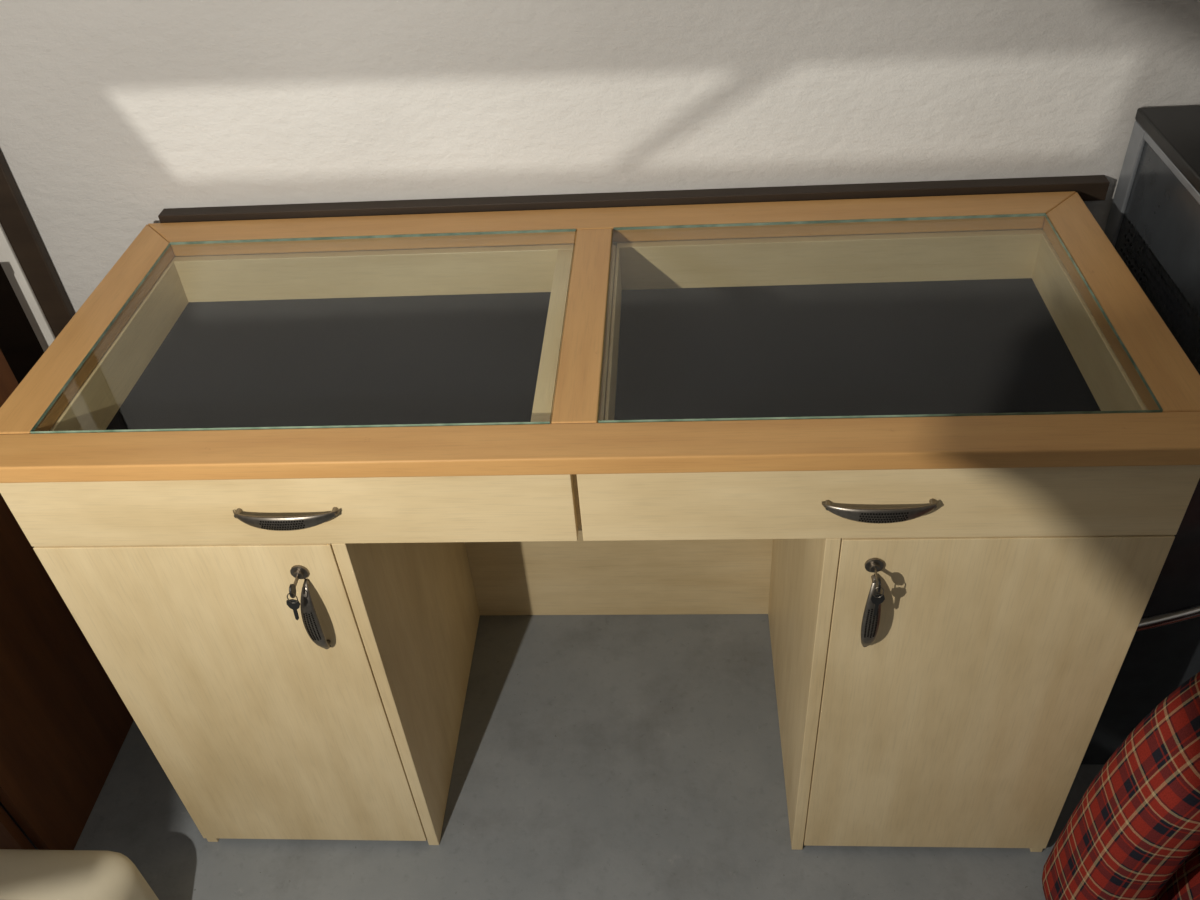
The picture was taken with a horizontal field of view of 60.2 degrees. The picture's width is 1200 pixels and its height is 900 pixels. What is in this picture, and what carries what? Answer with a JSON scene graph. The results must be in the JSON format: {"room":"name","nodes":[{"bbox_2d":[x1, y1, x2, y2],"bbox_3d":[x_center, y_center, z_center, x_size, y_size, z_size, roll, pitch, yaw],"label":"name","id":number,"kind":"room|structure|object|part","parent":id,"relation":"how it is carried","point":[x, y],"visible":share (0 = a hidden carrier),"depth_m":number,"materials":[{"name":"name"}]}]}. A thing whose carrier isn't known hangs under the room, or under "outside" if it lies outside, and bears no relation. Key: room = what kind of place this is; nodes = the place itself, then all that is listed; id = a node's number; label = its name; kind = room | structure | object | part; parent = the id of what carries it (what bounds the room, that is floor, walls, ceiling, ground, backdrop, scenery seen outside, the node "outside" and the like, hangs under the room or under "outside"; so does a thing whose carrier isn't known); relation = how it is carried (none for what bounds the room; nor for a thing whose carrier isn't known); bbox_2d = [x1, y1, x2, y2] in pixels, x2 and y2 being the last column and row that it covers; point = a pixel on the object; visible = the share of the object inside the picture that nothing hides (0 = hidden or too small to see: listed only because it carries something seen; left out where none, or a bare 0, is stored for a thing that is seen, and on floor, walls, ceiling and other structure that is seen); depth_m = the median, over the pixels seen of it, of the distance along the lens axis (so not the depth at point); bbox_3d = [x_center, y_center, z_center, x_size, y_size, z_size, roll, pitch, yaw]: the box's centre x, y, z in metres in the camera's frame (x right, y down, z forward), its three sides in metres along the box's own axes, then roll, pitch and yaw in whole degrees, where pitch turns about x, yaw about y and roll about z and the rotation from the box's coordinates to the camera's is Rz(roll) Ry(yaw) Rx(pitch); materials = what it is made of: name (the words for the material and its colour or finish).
{"room":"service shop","nodes":[
{"label":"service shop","id":0,"kind":"room"},
{"bbox_2d":[259,520,304,529],"bbox_3d":[-0.378,0.089,1.229,0.055,0.015,0.005,-1,40,4],"label":"drawer handle","id":1,"kind":"object","parent":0,"point":[299,520],"depth_m":1.23,"materials":[{"name":"black metal"}]},
{"bbox_2d":[303,612,320,640],"bbox_3d":[-0.375,0.231,1.348,0.015,0.055,0.005,-1,40,4],"label":"door handle","id":2,"kind":"object","parent":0,"point":[311,612],"depth_m":1.35,"materials":[{"name":"black metal"}]},
{"bbox_2d":[0,614,1103,899],"bbox_3d":[-0.035,1.505,0.809,5.200,0.100,3.912,-1,40,4],"label":"floor","id":3,"kind":"structure","parent":0,"point":[598,757],"depth_m":1.79,"materials":[{"name":"grey paint"}]},
{"bbox_2d":[0,349,133,849],"bbox_3d":[-1.187,0.241,1.661,0.527,0.880,0.470,-1,40,4],"label":"base cabinet","id":4,"kind":"object","parent":3,"relation":"on","point":[64,723],"visible":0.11,"depth_m":1.71,"materials":[{"name":"brown wood"}]},
{"bbox_3d":[-1.078,0.371,1.467,0.236,0.795,0.017,-1,40,4],"label":"cabinet door","id":5,"kind":"part","parent":4,"relation":"part of","materials":[{"name":"brown wood"}]},
{"bbox_2d":[0,849,158,899],"bbox_3d":[-0.833,0.742,1.443,0.320,0.350,0.330,-1,40,4],"label":"canister","id":6,"kind":"object","parent":3,"relation":"on","point":[24,874],"visible":1,"depth_m":1.47,"materials":[{"name":"plastic"}]},
{"bbox_2d":[206,838,218,841],"bbox_3d":[-0.666,0.663,1.781,0.018,0.016,0.016,-1,40,4],"label":"foot","id":7,"kind":"object","parent":3,"relation":"on","point":[208,839],"visible":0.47,"depth_m":1.78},
{"bbox_2d":[332,542,479,844],"bbox_3d":[-0.291,0.229,1.710,0.018,0.722,0.506,-1,40,4],"label":"panel","id":8,"kind":"object","parent":3,"relation":"on","point":[414,605],"visible":0.71,"depth_m":1.65,"materials":[{"name":"brown wood"}]},
{"bbox_2d":[465,531,772,614],"bbox_3d":[0.021,0.044,1.874,1.360,0.756,0.012,-1,40,4],"label":"panel","id":9,"kind":"object","parent":3,"relation":"on","point":[730,576],"visible":0.04,"depth_m":2.04,"materials":[{"name":"brown wood"}]},
{"bbox_2d":[572,245,615,530],"bbox_3d":[-0.014,-0.105,1.422,0.062,0.124,0.488,-1,40,4],"label":"divider","id":10,"kind":"object","parent":9,"relation":"attached to","point":[605,374],"visible":0.11,"depth_m":1.33,"materials":[{"name":"brown wood"}]},
{"bbox_2d":[551,229,612,423],"bbox_3d":[-0.018,-0.173,1.386,0.055,0.025,0.466,-1,40,4],"label":"rail","id":11,"kind":"object","parent":10,"relation":"on","point":[577,399],"visible":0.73,"depth_m":1.34,"materials":[{"name":"brown wood"}]},
{"bbox_2d":[0,412,1199,482],"bbox_3d":[-0.032,-0.002,1.183,1.450,0.025,0.064,-1,40,4],"label":"rail","id":12,"kind":"object","parent":10,"relation":"on","point":[1158,438],"visible":1,"depth_m":1.17,"materials":[{"name":"brown wood"}]},
{"bbox_2d":[30,229,575,433],"bbox_3d":[-0.363,-0.176,1.405,0.633,0.004,0.465,-1,40,4],"label":"glass pane","id":13,"kind":"object","parent":12,"relation":"attached to","point":[32,431],"visible":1,"depth_m":1.36,"materials":[{"name":"clear glass"}]},
{"bbox_2d":[598,213,1162,422],"bbox_3d":[0.323,-0.188,1.353,0.630,0.004,0.465,-1,40,4],"label":"glass pane","id":14,"kind":"object","parent":12,"relation":"attached to","point":[1035,214],"visible":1,"depth_m":1.25,"materials":[{"name":"clear glass"}]},
{"bbox_3d":[0.343,-0.068,1.431,0.647,0.012,0.487,-1,40,4],"label":"drawer","id":15,"kind":"object","parent":9,"relation":"attached to","visible":0},
{"bbox_3d":[0.341,-0.098,1.414,0.646,0.012,0.501,-1,40,4],"label":"tray","id":16,"kind":"object","parent":15,"relation":"on","visible":0},
{"bbox_2d":[604,248,621,420],"bbox_3d":[0.018,-0.121,1.401,0.004,0.076,0.481,-1,40,4],"label":"panel","id":17,"kind":"object","parent":16,"relation":"on","point":[616,307],"visible":0.56,"depth_m":1.40,"materials":[{"name":"brown wood"}]},
{"bbox_2d":[824,500,830,510],"bbox_3d":[0.263,0.064,1.194,0.007,0.007,0.012,-1,40,4],"label":"post","id":18,"kind":"object","parent":16,"relation":"attached to","point":[826,501],"visible":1,"depth_m":1.19,"materials":[{"name":"silver metal"}]},
{"bbox_2d":[617,229,1045,289],"bbox_3d":[0.349,-0.287,1.566,0.646,0.076,0.016,-1,40,4],"label":"panel","id":19,"kind":"object","parent":16,"relation":"on","point":[999,254],"visible":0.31,"depth_m":1.56,"materials":[{"name":"brown wood"}]},
{"bbox_2d":[614,278,1100,419],"bbox_3d":[0.332,-0.102,1.407,0.619,0.004,0.466,-1,40,4],"label":"felt","id":20,"kind":"object","parent":16,"relation":"on","point":[986,345],"visible":0.56,"depth_m":1.44,"materials":[{"name":"black fabric"}]},
{"bbox_2d":[577,465,1199,540],"bbox_3d":[0.322,0.062,1.190,0.695,0.122,0.046,-1,40,4],"label":"drawer","id":21,"kind":"object","parent":16,"relation":"attached to","point":[1099,500],"depth_m":1.19,"materials":[{"name":"brown wood"}]},
{"bbox_3d":[0.322,0.069,1.184,0.132,0.022,0.027,-1,40,4],"label":"drawer handle","id":22,"kind":"part","parent":21,"relation":"part of","materials":[{"name":"grey metal"}]},
{"bbox_2d":[929,498,936,508],"bbox_3d":[0.382,0.062,1.185,0.007,0.007,0.012,-1,40,4],"label":"post","id":23,"kind":"object","parent":16,"relation":"attached to","point":[931,501],"visible":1,"depth_m":1.18,"materials":[{"name":"silver metal"}]},
{"bbox_2d":[1032,234,1147,410],"bbox_3d":[0.648,-0.132,1.353,0.022,0.076,0.481,-1,40,4],"label":"panel","id":24,"kind":"object","parent":16,"relation":"on","point":[1106,378],"visible":0.44,"depth_m":1.37,"materials":[{"name":"brown wood"}]},
{"bbox_2d":[768,538,840,849],"bbox_3d":[0.314,0.219,1.664,0.018,0.722,0.506,-1,40,4],"label":"panel","id":25,"kind":"object","parent":3,"relation":"on","point":[803,571],"visible":0.71,"depth_m":1.57,"materials":[{"name":"brown wood"}]},
{"bbox_2d":[1030,848,1042,851],"bbox_3d":[0.706,0.640,1.676,0.018,0.016,0.016,-1,40,4],"label":"foot","id":26,"kind":"object","parent":3,"relation":"on","point":[1031,849],"visible":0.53,"depth_m":1.67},
{"bbox_2d":[1042,603,1199,899],"bbox_3d":[0.953,0.534,1.260,0.615,0.679,0.710,-1,40,4],"label":"plaid armchair","id":27,"kind":"object","parent":3,"relation":"on","point":[1133,833],"visible":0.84,"depth_m":1.36,"materials":[{"name":"red fabric"}]},
{"bbox_2d":[1154,846,1199,899],"bbox_3d":[1.023,0.715,1.326,0.441,0.301,0.460,-1,40,4],"label":"seat cushion","id":28,"kind":"object","parent":27,"relation":"on","point":[1184,884],"depth_m":1.49,"materials":[{"name":"red fabric"}]},
{"bbox_2d":[1081,106,1199,764],"bbox_3d":[1.051,0.024,1.617,0.515,0.989,0.449,-1,40,4],"label":"base cabinet","id":29,"kind":"object","parent":3,"relation":"on","point":[1153,223],"visible":0.28,"depth_m":1.48,"materials":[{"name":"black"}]},
{"bbox_3d":[1.021,-0.347,1.306,0.515,0.018,0.449,-1,40,4],"label":"cabinet lid","id":30,"kind":"part","parent":29,"relation":"part of","materials":[{"name":"black plastic"}]},
{"bbox_3d":[-0.680,0.163,1.730,0.018,0.847,0.551,-1,40,4],"label":"cabinet","id":31,"kind":"object","parent":3,"relation":"on","visible":0},
{"bbox_2d":[0,225,173,433],"bbox_3d":[-0.709,-0.183,1.464,0.064,0.025,0.534,-1,40,4],"label":"rail","id":32,"kind":"object","parent":31,"relation":"on","point":[30,399],"visible":0.84,"depth_m":1.41,"materials":[{"name":"brown wood"}]},
{"bbox_2d":[174,228,1042,256],"bbox_3d":[0.001,-0.240,1.676,1.360,0.247,0.049,-1,40,4],"label":"carcass","id":33,"kind":"object","parent":31,"relation":"attached to","point":[614,243],"visible":0.02,"depth_m":1.58,"materials":[{"name":"brown wood"}]},
{"bbox_3d":[-0.465,0.458,1.926,0.369,0.016,0.487,-1,40,4],"label":"floor","id":34,"kind":"structure","parent":31,"relation":"attached to","visible":0},
{"bbox_2d":[33,544,426,840],"bbox_3d":[-0.507,0.397,1.521,0.387,0.705,0.052,-1,40,4],"label":"door","id":35,"kind":"structure","parent":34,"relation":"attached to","point":[260,730],"depth_m":1.48,"materials":[{"name":"brown wood"}]},
{"bbox_2d":[290,565,308,578],"bbox_3d":[-0.383,0.155,1.317,0.023,0.023,0.004,-1,40,4],"label":"rosette","id":36,"kind":"object","parent":35,"relation":"attached to","point":[303,569],"visible":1,"depth_m":1.31,"materials":[{"name":"silver metal"}]},
{"bbox_2d":[293,570,303,586],"bbox_3d":[-0.383,0.164,1.308,0.012,0.012,0.023,-1,40,4],"label":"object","id":37,"kind":"object","parent":36,"relation":"attached to","point":[300,573],"depth_m":1.31,"materials":[{"name":"silver metal"}]},
{"bbox_2d":[289,584,295,597],"bbox_3d":[-0.384,0.176,1.293,0.003,0.020,0.016,-1,40,4],"label":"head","id":38,"kind":"object","parent":37,"relation":"attached to","point":[292,589],"visible":1,"depth_m":1.29},
{"bbox_3d":[-0.383,0.165,1.306,0.002,0.006,0.018,-1,40,4],"label":"lock key blade","id":39,"kind":"part","parent":37,"relation":"part of","materials":[{"name":"silver metal"}]},
{"bbox_3d":[-0.371,0.226,1.355,0.020,0.132,0.028,19,45,25],"label":"door handle","id":40,"kind":"part","parent":35,"relation":"part of","materials":[{"name":"grey metal"}]},
{"bbox_3d":[0.696,0.140,1.625,0.018,0.847,0.551,-1,40,4],"label":"cabinet","id":41,"kind":"object","parent":3,"relation":"on","visible":0},
{"bbox_2d":[148,191,1075,255],"bbox_3d":[-0.007,-0.346,1.590,1.448,0.025,0.069,-1,40,4],"label":"rail","id":42,"kind":"object","parent":41,"relation":"on","point":[1042,202],"visible":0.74,"depth_m":1.57,"materials":[{"name":"brown wood"}]},
{"bbox_2d":[1043,192,1199,411],"bbox_3d":[0.672,-0.206,1.359,0.064,0.025,0.534,-1,40,4],"label":"rail","id":43,"kind":"object","parent":41,"relation":"on","point":[1172,378],"visible":0.84,"depth_m":1.30,"materials":[{"name":"brown wood"}]},
{"bbox_3d":[0.525,0.441,1.850,0.365,0.016,0.487,-1,40,4],"label":"floor","id":44,"kind":"structure","parent":41,"relation":"attached to","visible":0},
{"bbox_2d":[804,535,1174,847],"bbox_3d":[0.503,0.380,1.444,0.384,0.705,0.052,-1,40,4],"label":"door","id":45,"kind":"structure","parent":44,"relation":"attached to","point":[970,717],"depth_m":1.40,"materials":[{"name":"brown wood"}]},
{"bbox_3d":[0.343,0.212,1.300,0.020,0.132,0.028,19,45,25],"label":"door handle","id":46,"kind":"part","parent":45,"relation":"part of","materials":[{"name":"grey metal"}]},
{"bbox_2d":[864,558,883,572],"bbox_3d":[0.334,0.140,1.260,0.023,0.023,0.004,-1,40,4],"label":"rosette","id":47,"kind":"object","parent":45,"relation":"attached to","point":[868,562],"visible":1,"depth_m":1.25,"materials":[{"name":"silver metal"}]},
{"bbox_2d":[869,563,879,572],"bbox_3d":[0.334,0.143,1.257,0.012,0.012,0.006,-1,40,4],"label":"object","id":48,"kind":"object","parent":47,"relation":"attached to","point":[872,566],"visible":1,"depth_m":1.25,"materials":[{"name":"silver metal"}]},
{"bbox_2d":[876,577,880,591],"bbox_3d":[0.333,0.161,1.235,0.003,0.020,0.016,-1,40,4],"label":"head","id":49,"kind":"object","parent":48,"relation":"attached to","point":[878,580],"visible":1,"depth_m":1.23},
{"bbox_2d":[873,587,883,597],"bbox_3d":[0.333,0.170,1.238,0.013,0.019,0.001,-1,40,4],"label":"ring","id":50,"kind":"object","parent":49,"relation":"hanging from","point":[876,587],"visible":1,"depth_m":1.24,"materials":[{"name":"silver metal"}]},
{"bbox_2d":[870,593,884,615],"bbox_3d":[0.335,0.187,1.254,0.017,0.039,0.002,-1,40,4],"label":"key","id":51,"kind":"object","parent":50,"relation":"hanging from","point":[876,601],"visible":1,"depth_m":1.25,"materials":[{"name":"grey metal"}]},
{"bbox_2d":[0,0,1199,312],"bbox_3d":[-0.029,-0.756,1.395,5.200,2.600,0.100,-1,40,4],"label":"wall","id":52,"kind":"structure","parent":0,"point":[115,114],"depth_m":1.53,"materials":[{"name":"white paint"}]},
{"bbox_2d":[0,150,74,383],"bbox_3d":[-1.283,-0.445,1.650,0.690,1.947,0.025,-1,40,4],"label":"door leaf","id":53,"kind":"structure","parent":52,"relation":"in","point":[35,306],"depth_m":1.77,"materials":[{"name":"brown wood"}]},
{"bbox_2d":[158,175,1109,222],"bbox_3d":[0.028,-0.385,1.623,1.477,0.030,0.026,-1,40,4],"label":"trim","id":54,"kind":"structure","parent":52,"relation":"attached to","point":[1089,187],"depth_m":1.61,"materials":[{"name":"brown wood"}]},
{"bbox_2d":[864,609,878,637],"bbox_3d":[0.339,0.217,1.293,0.015,0.055,0.005,-1,40,4],"label":"door handle","id":55,"kind":"object","parent":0,"point":[871,609],"depth_m":1.29,"materials":[{"name":"black metal"}]},
{"bbox_2d":[859,512,908,522],"bbox_3d":[0.322,0.077,1.175,0.055,0.015,0.005,-1,40,4],"label":"drawer handle","id":56,"kind":"object","parent":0,"point":[907,512],"depth_m":1.17,"materials":[{"name":"black metal"}]},
{"bbox_3d":[-0.385,0.186,1.295,0.013,0.019,0.001,-1,40,4],"label":"ring","id":57,"kind":"object","parent":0,"visible":0},
{"bbox_2d":[286,599,299,619],"bbox_3d":[-0.386,0.203,1.311,0.017,0.039,0.002,-1,40,4],"label":"key","id":58,"kind":"object","parent":57,"relation":"hanging from","point":[295,606],"visible":1,"depth_m":1.30,"materials":[{"name":"silver metal"}]},
{"bbox_3d":[-0.366,-0.056,1.485,0.650,0.012,0.487,-1,40,4],"label":"drawer","id":59,"kind":"object","parent":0,"visible":0},
{"bbox_3d":[-0.368,-0.086,1.468,0.649,0.012,0.501,-1,40,4],"label":"tray","id":60,"kind":"object","parent":59,"relation":"on","visible":0},
{"bbox_2d":[49,262,188,430],"bbox_3d":[-0.684,-0.109,1.455,0.021,0.076,0.481,-1,40,4],"label":"panel","id":61,"kind":"object","parent":60,"relation":"on","point":[99,398],"visible":0.44,"depth_m":1.47,"materials":[{"name":"brown wood"}]},
{"bbox_2d":[234,508,241,517],"bbox_3d":[-0.437,0.076,1.248,0.007,0.007,0.012,-1,40,4],"label":"post","id":62,"kind":"object","parent":60,"relation":"attached to","point":[239,510],"visible":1,"depth_m":1.25,"materials":[{"name":"silver metal"}]},
{"bbox_2d":[0,474,577,546],"bbox_3d":[-0.379,0.074,1.244,0.696,0.122,0.046,-1,40,4],"label":"drawer","id":63,"kind":"object","parent":60,"relation":"attached to","point":[504,508],"depth_m":1.25,"materials":[{"name":"brown wood"}]},
{"bbox_3d":[-0.378,0.082,1.238,0.132,0.022,0.027,-1,40,4],"label":"drawer handle","id":64,"kind":"part","parent":63,"relation":"part of","materials":[{"name":"grey metal"}]},
{"bbox_2d":[106,292,550,429],"bbox_3d":[-0.371,-0.091,1.461,0.602,0.004,0.466,-1,40,4],"label":"felt","id":65,"kind":"object","parent":60,"relation":"on","point":[463,358],"visible":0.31,"depth_m":1.50,"materials":[{"name":"black fabric"}]},
{"bbox_2d":[171,244,574,301],"bbox_3d":[-0.359,-0.275,1.621,0.648,0.076,0.016,-1,40,4],"label":"panel","id":66,"kind":"object","parent":60,"relation":"on","point":[501,269],"visible":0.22,"depth_m":1.61,"materials":[{"name":"brown wood"}]},
{"bbox_2d":[531,249,573,423],"bbox_3d":[-0.061,-0.120,1.407,0.026,0.076,0.481,-1,40,4],"label":"panel","id":67,"kind":"object","parent":60,"relation":"on","point":[543,398],"visible":0.28,"depth_m":1.38,"materials":[{"name":"brown wood"}]}
]}

